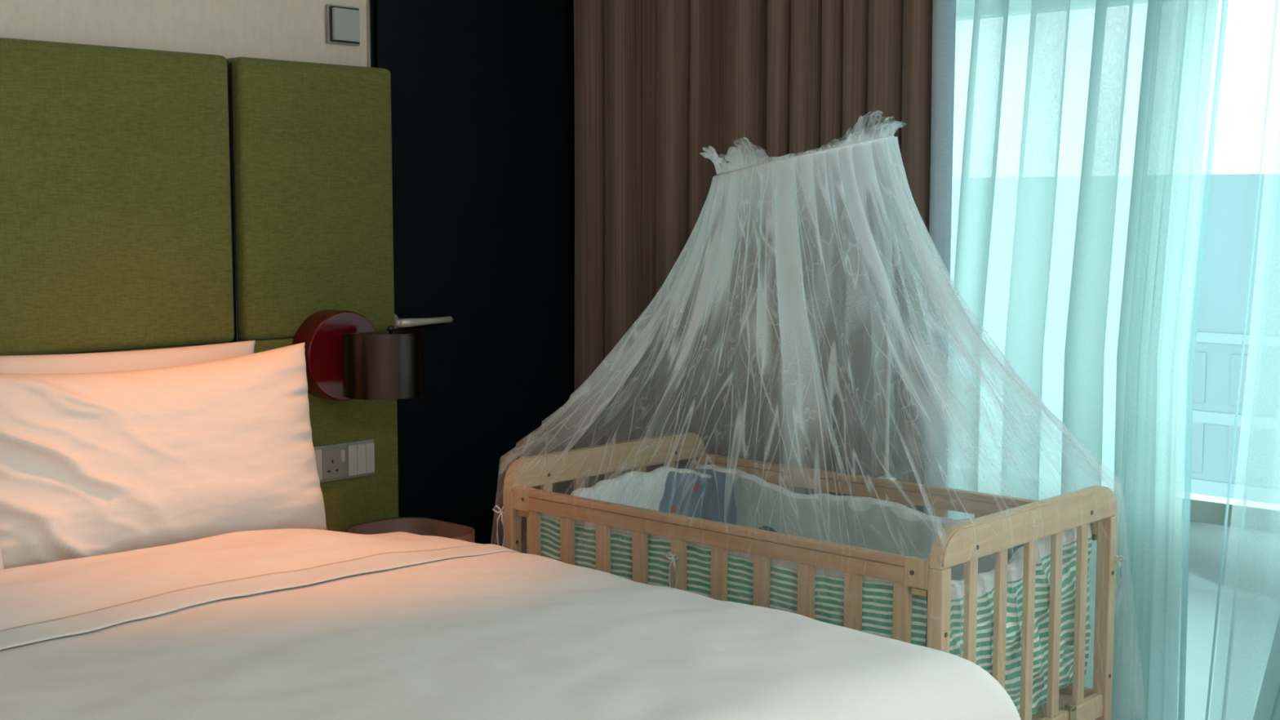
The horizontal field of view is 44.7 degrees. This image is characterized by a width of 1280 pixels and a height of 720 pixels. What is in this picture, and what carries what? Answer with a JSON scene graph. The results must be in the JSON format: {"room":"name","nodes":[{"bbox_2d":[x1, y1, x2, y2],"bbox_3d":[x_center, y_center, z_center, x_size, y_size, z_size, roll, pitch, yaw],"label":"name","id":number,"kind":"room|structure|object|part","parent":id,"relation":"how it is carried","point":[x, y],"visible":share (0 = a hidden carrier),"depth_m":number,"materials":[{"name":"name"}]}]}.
{"room":"bedroom","nodes":[
{"label":"bedroom","id":0,"kind":"room"},
{"bbox_2d":[0,0,574,493],"bbox_3d":[-1.625,-0.237,3.013,0.100,2.720,4.800,5,8,43],"label":"wall","id":1,"kind":"structure","parent":0,"point":[292,30],"depth_m":3.59,"materials":[{"name":"white paint"}]},
{"bbox_2d":[0,37,398,532],"bbox_3d":[-1.432,0.175,3.112,0.097,1.640,2.308,5,8,43],"label":"headboard","id":2,"kind":"object","parent":1,"relation":"attached to","point":[150,199],"visible":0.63,"depth_m":3.46,"materials":[{"name":"green fabric"}]},
{"bbox_3d":[-1.589,-0.301,2.896,0.097,0.650,1.847,5,8,43],"label":"panel","id":3,"kind":"part","parent":2,"relation":"part of","materials":[{"name":"green fabric"}]},
{"bbox_3d":[-1.589,0.516,2.977,0.097,0.990,1.847,5,8,43],"label":"panel","id":4,"kind":"part","parent":2,"relation":"part of","materials":[{"name":"green fabric"}]},
{"bbox_3d":[-0.793,-0.384,3.744,0.097,0.650,0.437,5,8,43],"label":"panel","id":5,"kind":"part","parent":2,"relation":"part of","materials":[{"name":"green fabric"}]},
{"bbox_3d":[-0.793,0.432,3.825,0.097,0.990,0.437,5,8,43],"label":"panel","id":6,"kind":"part","parent":2,"relation":"part of","materials":[{"name":"green fabric"}]},
{"bbox_2d":[313,439,374,482],"bbox_3d":[-0.725,0.245,3.794,0.018,0.090,0.179,5,8,43],"label":"socket plate","id":7,"kind":"object","parent":2,"relation":"attached to","point":[344,460],"visible":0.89,"depth_m":3.79,"materials":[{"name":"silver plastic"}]},
{"bbox_2d":[321,445,347,479],"bbox_3d":[-0.741,0.249,3.775,0.004,0.075,0.072,5,8,43],"label":"socket","id":8,"kind":"object","parent":7,"relation":"attached to","point":[334,458],"depth_m":3.77,"materials":[{"name":"white plastic"}]},
{"bbox_2d":[291,309,423,400],"bbox_3d":[-0.645,-0.004,3.654,0.294,0.216,0.216,5,8,43],"label":"wall lamp","id":9,"kind":"object","parent":2,"relation":"attached to","point":[346,357],"visible":0.98,"depth_m":3.59,"materials":[{"name":"metal"}]},
{"bbox_3d":[-0.590,0.009,3.617,0.162,0.149,0.187,5,8,43],"label":"lamp shade","id":10,"kind":"part","parent":9,"relation":"part of","materials":[{"name":"brown metal"}]},
{"bbox_3d":[-0.590,-0.059,3.611,0.157,0.003,0.181,5,8,43],"label":"plate","id":11,"kind":"part","parent":9,"relation":"part of","materials":[{"name":"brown metal"}]},
{"bbox_2d":[324,4,359,45],"bbox_3d":[-0.727,-0.824,3.827,0.027,0.093,0.095,5,8,43],"label":"light switch","id":12,"kind":"object","parent":1,"relation":"attached to","point":[342,23],"visible":1,"depth_m":3.81,"materials":[{"name":"plastic"}]},
{"bbox_2d":[365,0,370,66],"bbox_3d":[-0.717,-0.332,3.977,0.106,2.720,0.006,5,8,43],"label":"trim","id":13,"kind":"structure","parent":1,"relation":"attached to","point":[368,43],"depth_m":3.89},
{"bbox_2d":[369,0,371,66],"bbox_3d":[-0.714,-0.333,3.984,0.099,2.720,0.008,5,8,43],"label":"trim","id":14,"kind":"structure","parent":1,"relation":"attached to","point":[370,0],"depth_m":3.90,"materials":[{"name":"black plastic"}]},
{"bbox_2d":[373,0,570,553],"bbox_3d":[-0.417,-0.049,4.214,0.066,2.090,0.672,5,8,43],"label":"door","id":15,"kind":"structure","parent":1,"relation":"in","point":[479,88],"depth_m":4.20,"materials":[{"name":"black paint"}]},
{"bbox_3d":[-0.575,-0.100,4.029,0.054,0.048,0.194,5,8,43],"label":"handle","id":16,"kind":"part","parent":15,"relation":"part of","materials":[{"name":"metal"}]},
{"bbox_3d":[0.349,-1.459,1.041,5.500,0.100,4.800,5,8,43],"label":"ceiling","id":17,"kind":"structure","parent":0,"visible":0},
{"bbox_2d":[573,0,955,515],"bbox_3d":[0.253,-0.336,4.015,1.222,2.680,0.110,5,8,43],"label":"curtain","id":18,"kind":"object","parent":17,"relation":"hanging from","point":[658,83],"visible":0.51,"depth_m":3.99,"materials":[{"name":"brown fabric"}]},
{"bbox_2d":[946,0,1228,719],"bbox_3d":[0.808,-0.298,3.639,1.252,2.680,0.082,5,8,43],"label":"sheer curtain","id":19,"kind":"object","parent":17,"relation":"hanging from","point":[1080,126],"visible":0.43,"depth_m":3.45,"materials":[{"name":"fabric"}]},
{"bbox_2d":[1204,0,1279,719],"bbox_3d":[1.434,-0.235,2.999,0.685,2.680,0.110,5,8,43],"label":"sheer curtain","id":20,"kind":"object","parent":17,"relation":"hanging from","point":[1268,704],"visible":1,"depth_m":3.21,"materials":[{"name":"fabric"}]},
{"bbox_3d":[0.349,1.347,1.318,5.500,0.100,4.800,5,8,43],"label":"floor","id":21,"kind":"structure","parent":0,"visible":0},
{"bbox_2d":[347,516,475,542],"bbox_3d":[-0.555,0.730,3.803,0.300,0.641,0.240,5,8,43],"label":"nightstand","id":22,"kind":"object","parent":21,"relation":"on","point":[420,526],"visible":0.12,"depth_m":3.88,"materials":[{"name":"brown wood"}]},
{"bbox_2d":[502,431,1117,719],"bbox_3d":[0.337,0.664,3.373,1.143,0.856,0.665,5,8,43],"label":"cot","id":23,"kind":"object","parent":21,"relation":"on","point":[1000,523],"visible":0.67,"depth_m":3.12,"materials":[{"name":"brown wood"}]},
{"bbox_3d":[-0.287,0.683,3.523,0.030,0.789,0.030,5,8,43],"label":"post","id":24,"kind":"part","parent":23,"relation":"part of","materials":[{"name":"brown wood"}]},
{"bbox_3d":[-0.070,0.234,3.712,0.030,0.066,0.665,5,8,43],"label":"rail","id":25,"kind":"part","parent":23,"relation":"part of","materials":[{"name":"brown wood"}]},
{"bbox_3d":[0.147,0.637,3.985,0.030,0.789,0.030,5,8,43],"label":"post","id":26,"kind":"part","parent":23,"relation":"part of","materials":[{"name":"brown wood"}]},
{"bbox_3d":[0.120,0.350,3.109,0.978,0.030,0.022,5,8,43],"label":"rail","id":27,"kind":"part","parent":23,"relation":"part of","materials":[{"name":"brown wood"}]},
{"bbox_2d":[492,464,1124,715],"bbox_3d":[0.330,0.484,3.347,1.218,0.382,0.698,5,8,43],"label":"bumper cover","id":28,"kind":"object","parent":23,"relation":"on","point":[713,492],"visible":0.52,"depth_m":3.25,"materials":[{"name":"green fabric"}]},
{"bbox_3d":[-0.030,0.438,3.694,0.085,0.359,0.575,5,8,43],"label":"panel","id":29,"kind":"part","parent":28,"relation":"part of","materials":[{"name":"white fabric"}]},
{"bbox_3d":[0.144,0.506,3.151,1.042,0.326,0.052,5,8,43],"label":"panel","id":30,"kind":"part","parent":28,"relation":"part of","materials":[{"name":"green fabric"}]},
{"bbox_3d":[0.529,0.460,3.561,1.042,0.337,0.052,5,8,43],"label":"panel","id":31,"kind":"part","parent":28,"relation":"part of","materials":[{"name":"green fabric"}]},
{"bbox_3d":[0.712,0.524,3.015,0.074,0.367,0.586,5,8,43],"label":"panel","id":32,"kind":"part","parent":28,"relation":"part of","materials":[{"name":"green fabric"}]},
{"bbox_2d":[533,110,1087,494],"bbox_3d":[0.350,0.108,3.332,1.289,1.303,0.776,5,8,43],"label":"net","id":33,"kind":"object","parent":23,"relation":"on","point":[858,168],"visible":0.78,"depth_m":3.21,"materials":[{"name":"white fabric"}]},
{"bbox_3d":[0.553,0.304,3.571,0.978,0.030,0.022,5,8,43],"label":"rail","id":34,"kind":"part","parent":23,"relation":"part of","materials":[{"name":"brown wood"}]},
{"bbox_3d":[0.526,0.757,2.768,0.030,0.789,0.030,5,8,43],"label":"post","id":35,"kind":"part","parent":23,"relation":"part of","materials":[{"name":"brown wood"}]},
{"bbox_3d":[0.743,0.308,2.957,0.030,0.066,0.665,5,8,43],"label":"rail","id":36,"kind":"part","parent":23,"relation":"part of","materials":[{"name":"brown wood"}]},
{"bbox_3d":[0.336,0.700,3.377,1.082,0.015,0.605,5,8,43],"label":"board","id":37,"kind":"part","parent":23,"relation":"part of","materials":[{"name":"brown wood"}]},
{"bbox_3d":[0.743,0.734,2.999,0.020,0.046,0.605,5,8,43],"label":"rail","id":38,"kind":"part","parent":23,"relation":"part of","materials":[{"name":"brown wood"}]},
{"bbox_3d":[0.553,0.674,3.607,1.082,0.046,0.022,5,8,43],"label":"rail","id":39,"kind":"part","parent":23,"relation":"part of","materials":[{"name":"brown wood"}]},
{"bbox_3d":[0.959,0.712,3.230,0.030,0.789,0.030,5,8,43],"label":"post","id":40,"kind":"part","parent":23,"relation":"part of","materials":[{"name":"brown wood"}]},
{"bbox_3d":[-0.721,0.862,2.467,1.890,0.640,1.800,5,8,43],"label":"bed","id":41,"kind":"object","parent":21,"relation":"on","visible":0},
{"bbox_2d":[0,546,4,569],"bbox_3d":[-1.418,0.245,2.517,0.214,0.414,0.783,5,8,43],"label":"pillow","id":42,"kind":"object","parent":41,"relation":"on","point":[2,566],"visible":0.3,"depth_m":2.77,"materials":[{"name":"white fabric"}]},
{"bbox_2d":[0,340,255,373],"bbox_3d":[-1.140,0.181,3.229,0.140,0.436,0.812,5,8,43],"label":"pillow","id":43,"kind":"object","parent":41,"relation":"on","point":[109,362],"visible":0.11,"depth_m":3.25,"materials":[{"name":"white fabric"}]},
{"bbox_2d":[0,342,327,568],"bbox_3d":[-0.993,0.195,3.121,0.263,0.409,0.817,5,8,43],"label":"pillow","id":44,"kind":"object","parent":41,"relation":"on","point":[95,464],"visible":0.94,"depth_m":3.04,"materials":[{"name":"white fabric"}]},
{"bbox_2d":[0,528,1021,719],"bbox_3d":[-0.554,0.719,2.308,1.493,0.627,1.956,5,8,43],"label":"duvet","id":45,"kind":"object","parent":41,"relation":"on","point":[291,624],"visible":1,"depth_m":2.41,"materials":[{"name":"white fabric"}]},
{"bbox_3d":[1.905,-0.219,2.838,5.500,2.720,0.160,5,8,43],"label":"wall window","id":46,"kind":"structure","parent":0,"visible":0},
{"bbox_2d":[1177,492,1279,719],"bbox_3d":[1.902,-0.154,2.834,4.090,2.530,0.070,5,8,43],"label":"window","id":47,"kind":"structure","parent":46,"relation":"attached to","point":[1207,513],"depth_m":3.47,"materials":[{"name":"glass"}]},
{"label":"outside","id":48,"kind":"structure","parent":0,"visible":0},
{"bbox_2d":[1182,173,1279,503],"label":"window","id":49,"kind":"structure","parent":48,"point":[1233,197],"depth_m":30.39,"materials":[{"name":"clear glass"}]}
]}

